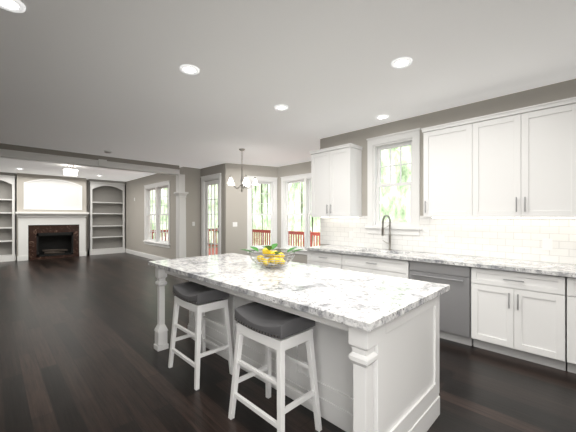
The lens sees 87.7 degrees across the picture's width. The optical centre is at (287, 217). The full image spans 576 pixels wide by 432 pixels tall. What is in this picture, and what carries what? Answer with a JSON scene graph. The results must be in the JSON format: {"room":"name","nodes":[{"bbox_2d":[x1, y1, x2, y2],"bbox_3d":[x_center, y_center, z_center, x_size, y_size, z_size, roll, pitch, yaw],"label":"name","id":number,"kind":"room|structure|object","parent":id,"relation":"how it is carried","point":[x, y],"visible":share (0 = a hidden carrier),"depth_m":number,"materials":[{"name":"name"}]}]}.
{"room":"kitchen","nodes":[
{"label":"kitchen","id":0,"kind":"room"},
{"bbox_2d":[16,173,85,260],"bbox_3d":[-8.068,-0.004,10.295,1.860,2.788,0.420,0,0,-45],"label":"wall","id":1,"kind":"structure","parent":0,"point":[21,178],"depth_m":9.74,"materials":[{"name":"grey paint"}]},
{"bbox_2d":[15,179,88,260],"bbox_3d":[-7.846,0.050,10.072,1.960,2.680,0.210,0,0,-45],"label":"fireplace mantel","id":2,"kind":"structure","parent":1,"relation":"attached to","point":[48,194],"depth_m":10.06,"materials":[{"name":"white paint"}]},
{"bbox_2d":[28,225,78,259],"bbox_3d":[-7.895,0.825,10.157,1.370,1.130,0.020,0,0,-45],"label":"fireplace surround","id":3,"kind":"object","parent":1,"relation":"attached to","point":[33,230],"visible":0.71,"depth_m":10.03,"materials":[{"name":"brown stone"}]},
{"bbox_2d":[37,232,72,256],"bbox_3d":[-8.012,0.910,10.303,0.990,0.780,0.408,0,0,-45],"label":"firebox","id":4,"kind":"object","parent":1,"relation":"in","point":[54,244],"depth_m":10.36,"materials":[{"name":"black metal"}]},
{"bbox_2d":[86,180,87,254],"bbox_3d":[-9.052,-0.005,9.719,6.750,2.790,0.150,0,0,-45],"label":"wall","id":5,"kind":"structure","parent":0,"point":[87,217],"depth_m":11.18,"materials":[{"name":"grey paint"}]},
{"bbox_2d":[0,143,178,168],"bbox_3d":[-5.293,-1.285,5.934,6.450,0.230,0.150,0,0,-45],"label":"wall","id":6,"kind":"structure","parent":0,"point":[53,152],"depth_m":6.57,"materials":[{"name":"grey paint"}]},
{"bbox_2d":[0,149,184,221],"bbox_3d":[-5.228,0.040,5.974,6.600,2.700,0.245,0,0,-45],"label":"door frame","id":7,"kind":"structure","parent":6,"relation":"attached to","point":[58,159],"depth_m":6.78,"materials":[{"name":"white paint"}]},
{"bbox_2d":[125,167,187,258],"bbox_3d":[-4.751,-0.005,10.284,0.150,2.790,5.410,0,0,-45],"label":"wall","id":8,"kind":"structure","parent":0,"point":[134,224],"depth_m":10.54,"materials":[{"name":"grey paint"}]},
{"bbox_2d":[125,249,168,260],"bbox_3d":[-4.827,1.315,10.244,0.014,0.150,5.060,0,0,-45],"label":"baseboard","id":9,"kind":"structure","parent":8,"relation":"attached to","point":[146,255],"depth_m":10.30,"materials":[{"name":"white paint"}]},
{"bbox_2d":[143,180,169,247],"bbox_3d":[-4.198,-0.084,9.684,0.210,2.017,2.090,0,0,-45],"label":"window","id":10,"kind":"structure","parent":8,"relation":"in","point":[148,219],"depth_m":9.66,"materials":[{"name":"white paint"}]},
{"bbox_2d":[188,167,200,256],"bbox_3d":[-2.660,-0.005,8.654,0.520,2.790,0.150,0,0,-45],"label":"wall","id":11,"kind":"structure","parent":0,"point":[194,210],"depth_m":8.54,"materials":[{"name":"grey paint"}]},
{"bbox_2d":[201,163,224,253],"bbox_3d":[-2.036,-0.005,8.287,0.150,2.790,1.250,0,0,-45],"label":"wall","id":12,"kind":"structure","parent":0,"point":[215,169],"depth_m":7.86,"materials":[{"name":"grey paint"}]},
{"bbox_2d":[201,173,220,255],"bbox_3d":[-2.080,0.114,8.309,0.182,2.552,1.044,0,0,-45],"label":"door","id":13,"kind":"structure","parent":12,"relation":"attached to","point":[208,180],"depth_m":8.49,"materials":[{"name":"white paint"}]},
{"bbox_2d":[225,163,277,256],"bbox_3d":[-0.979,-0.005,8.132,1.468,2.790,0.150,0,0,-25],"label":"wall","id":14,"kind":"structure","parent":0,"point":[235,211],"depth_m":7.90,"materials":[{"name":"grey paint"}]},
{"bbox_2d":[247,176,278,252],"bbox_3d":[-0.718,-0.073,8.220,0.910,2.057,0.210,0,0,-25],"label":"window","id":15,"kind":"structure","parent":14,"relation":"in","point":[272,181],"depth_m":8.25,"materials":[{"name":"white paint"}]},
{"bbox_2d":[0,252,575,431],"bbox_3d":[-2.741,1.390,4.818,8.500,0.001,15.700,0,0,-45],"label":"floor","id":16,"kind":"structure","parent":0,"point":[79,352],"depth_m":2.63,"materials":[{"name":"brown wood"}]},
{"bbox_2d":[0,172,15,261],"bbox_3d":[-9.190,-0.004,9.233,1.190,2.788,0.345,0,0,-45],"label":"wall shelves","id":17,"kind":"object","parent":16,"relation":"on","point":[7,217],"visible":1,"depth_m":9.54,"materials":[{"name":"white paint"}]},
{"bbox_2d":[88,179,124,254],"bbox_3d":[-6.927,-0.004,11.481,1.190,2.788,0.345,0,0,-45],"label":"wall shelves","id":18,"kind":"object","parent":16,"relation":"on","point":[106,217],"visible":1,"depth_m":11.54,"materials":[{"name":"white paint"}]},
{"bbox_2d":[174,192,188,258],"bbox_3d":[-2.938,0.352,8.245,0.290,2.075,0.290,0,0,-45],"label":"column","id":19,"kind":"structure","parent":16,"relation":"on","point":[181,238],"depth_m":8.17,"materials":[{"name":"white paint"}]},
{"bbox_2d":[168,281,232,389],"bbox_3d":[-0.793,1.004,2.722,0.372,0.772,0.532,0,0,-45],"label":"stool","id":20,"kind":"object","parent":16,"relation":"on","point":[199,300],"visible":0.94,"depth_m":2.64,"materials":[{"name":"white wood"}]},
{"bbox_2d":[228,302,321,431],"bbox_3d":[-0.096,1.004,2.019,0.372,0.772,0.532,0,0,-45],"label":"stool","id":21,"kind":"object","parent":16,"relation":"on","point":[278,332],"visible":0.98,"depth_m":1.94,"materials":[{"name":"white wood"}]},
{"bbox_2d":[148,253,449,431],"bbox_3d":[-0.187,0.935,2.689,1.095,0.910,2.680,0,0,-45],"label":"kitchen island","id":22,"kind":"object","parent":16,"relation":"on","point":[376,339],"visible":0.92,"depth_m":1.98,"materials":[{"name":"white and gray granite"},{"name":"white painted wood"}]},
{"bbox_2d":[240,243,302,267],"bbox_3d":[-0.158,0.367,2.900,0.537,0.224,0.568,0,0,-45],"label":"fruit bowl","id":23,"kind":"object","parent":22,"relation":"on","point":[276,257],"visible":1,"depth_m":2.82,"materials":[{"name":"silver metal"}]},
{"bbox_2d":[305,215,575,373],"bbox_3d":[1.797,0.677,3.683,0.652,1.426,3.695,0,0,-45],"label":"base cabinet","id":24,"kind":"object","parent":16,"relation":"on","point":[523,309],"visible":0.83,"depth_m":3.04,"materials":[{"name":"white wood"}]},
{"bbox_2d":[0,0,575,181],"bbox_3d":[-2.741,-1.400,4.818,8.500,0.001,15.700,0,0,-45],"label":"ceiling","id":25,"kind":"structure","parent":0,"point":[95,77],"depth_m":2.85,"materials":[{"name":"white paint"}]},
{"bbox_2d":[0,0,25,12],"bbox_3d":[-1.825,-1.394,1.951,0.180,0.012,0.180,0,0,-45],"label":"recessed light","id":26,"kind":"object","parent":25,"relation":"in","point":[17,6],"visible":1,"depth_m":1.98,"materials":[{"name":"white"}]},
{"bbox_2d":[63,165,77,176],"bbox_3d":[-5.876,-1.260,8.117,0.340,0.280,0.342,0,0,-45],"label":"light","id":27,"kind":"object","parent":25,"relation":"attached to","point":[70,172],"visible":1,"depth_m":8.03,"materials":[{"name":"white metal"}]},
{"bbox_2d":[180,64,198,74],"bbox_3d":[-0.930,-1.394,2.839,0.180,0.012,0.180,0,0,-45],"label":"recessed light","id":28,"kind":"object","parent":25,"relation":"in","point":[189,69],"visible":0.98,"depth_m":2.84,"materials":[{"name":"white"}]},
{"bbox_2d":[227,148,257,191],"bbox_3d":[-0.966,-0.955,6.160,0.635,0.890,0.658,0,0,-45],"label":"chandelier","id":29,"kind":"object","parent":25,"relation":"hanging from","point":[245,182],"visible":1,"depth_m":6.15,"materials":[{"name":"white glass"}]},
{"bbox_2d":[274,105,287,110],"bbox_3d":[-0.086,-1.394,3.819,0.180,0.012,0.180,0,0,-45],"label":"recessed light","id":30,"kind":"object","parent":25,"relation":"in","point":[281,107],"visible":1,"depth_m":3.82,"materials":[{"name":"white"}]},
{"bbox_2d":[376,115,388,119],"bbox_3d":[1.316,-1.394,4.181,0.180,0.012,0.180,0,0,-45],"label":"recessed light","id":31,"kind":"object","parent":25,"relation":"in","point":[380,117],"visible":1,"depth_m":4.18,"materials":[{"name":"white"}]},
{"bbox_2d":[391,57,411,67],"bbox_3d":[1.028,-1.394,2.712,0.180,0.012,0.180,0,0,-45],"label":"recessed light","id":32,"kind":"object","parent":25,"relation":"in","point":[402,62],"visible":0.98,"depth_m":2.71,"materials":[{"name":"white"}]},
{"bbox_2d":[278,161,310,263],"bbox_3d":[0.680,-0.005,7.511,0.150,2.790,2.880,0,0,-45],"label":"wall","id":33,"kind":"structure","parent":0,"point":[295,169],"depth_m":8.05,"materials":[{"name":"grey paint"}]},
{"bbox_2d":[279,173,319,254],"bbox_3d":[0.483,-0.073,7.667,0.210,2.057,1.830,0,0,-45],"label":"window","id":34,"kind":"structure","parent":33,"relation":"in","point":[286,181],"depth_m":7.92,"materials":[{"name":"white paint"}]},
{"bbox_2d":[320,79,575,258],"bbox_3d":[2.766,-0.005,3.282,0.150,2.790,6.060,0,0,-45],"label":"wall","id":35,"kind":"structure","parent":0,"point":[548,93],"depth_m":3.92,"materials":[{"name":"grey paint"}]},
{"bbox_2d":[310,145,361,216],"bbox_3d":[0.783,-0.550,4.935,0.326,1.101,0.780,0,0,-45],"label":"upper cabinet","id":36,"kind":"object","parent":35,"relation":"attached to","point":[336,173],"depth_m":4.75,"materials":[{"name":"white wood"}]},
{"bbox_2d":[365,128,421,235],"bbox_3d":[1.568,-0.483,4.446,0.210,1.477,0.850,0,0,-45],"label":"window","id":37,"kind":"structure","parent":35,"relation":"in","point":[378,144],"depth_m":4.43,"materials":[{"name":"white paint"}]},
{"bbox_2d":[421,121,464,216],"bbox_3d":[2.031,-0.550,3.679,0.326,1.101,0.602,0,0,-45],"label":"upper cabinet","id":38,"kind":"object","parent":35,"relation":"attached to","point":[443,145],"depth_m":3.61,"materials":[{"name":"white wood"}]},
{"bbox_2d":[320,216,575,264],"bbox_3d":[1.954,0.230,3.991,0.004,0.500,3.910,0,0,-45],"label":"tile backsplash","id":39,"kind":"structure","parent":35,"relation":"attached to","point":[513,238],"depth_m":3.63,"materials":[{"name":"white tile"}]},
{"bbox_2d":[542,239,551,249],"bbox_3d":[2.751,0.290,3.182,0.005,0.120,0.080,0,0,-45],"label":"wall outlet plate","id":40,"kind":"object","parent":39,"relation":"attached to","point":[546,244],"depth_m":3.18,"materials":[{"name":"white plastic"}]},
{"bbox_2d":[465,98,568,216],"bbox_3d":[2.510,-0.550,3.197,0.326,1.101,1.004,0,0,-45],"label":"upper cabinet","id":41,"kind":"object","parent":35,"relation":"attached to","point":[518,163],"depth_m":3.09,"materials":[{"name":"white wood"}]},
{"bbox_2d":[569,97,575,216],"bbox_3d":[2.960,-0.550,2.743,0.326,1.101,0.522,0,0,-45],"label":"upper cabinet","id":42,"kind":"object","parent":35,"relation":"attached to","point":[572,101],"depth_m":2.81,"materials":[{"name":"white wood"}]},
{"label":"outside","id":43,"kind":"structure","parent":0,"visible":0},
{"bbox_2d":[209,247,217,254],"bbox_3d":[-1.326,1.475,9.993,4.200,0.050,9.150,0,0,-45],"label":"floor","id":44,"kind":"structure","parent":43,"point":[216,248],"depth_m":12.66,"materials":[{"name":"red wood"}]},
{"bbox_2d":[152,228,217,245],"bbox_3d":[-4.557,1.215,13.161,4.070,1.470,0.090,0,0,-45],"label":"deck railing","id":45,"kind":"object","parent":44,"relation":"on","point":[212,228],"depth_m":14.05,"materials":[{"name":"red wood"}]},
{"bbox_2d":[252,229,319,246],"bbox_3d":[0.128,1.215,11.437,0.090,1.470,9.140,0,0,-45],"label":"deck railing","id":46,"kind":"object","parent":44,"relation":"on","point":[258,231],"depth_m":11.40,"materials":[{"name":"red wood"}]},
{"bbox_2d":[151,145,410,246],"bbox_3d":[-0.528,-2.110,10.750,14.000,13.000,32.000,0,0,-45],"label":"trees","id":47,"kind":"object","parent":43,"point":[314,223],"depth_m":19.19,"materials":[{"name":"green plant"}]}
]}

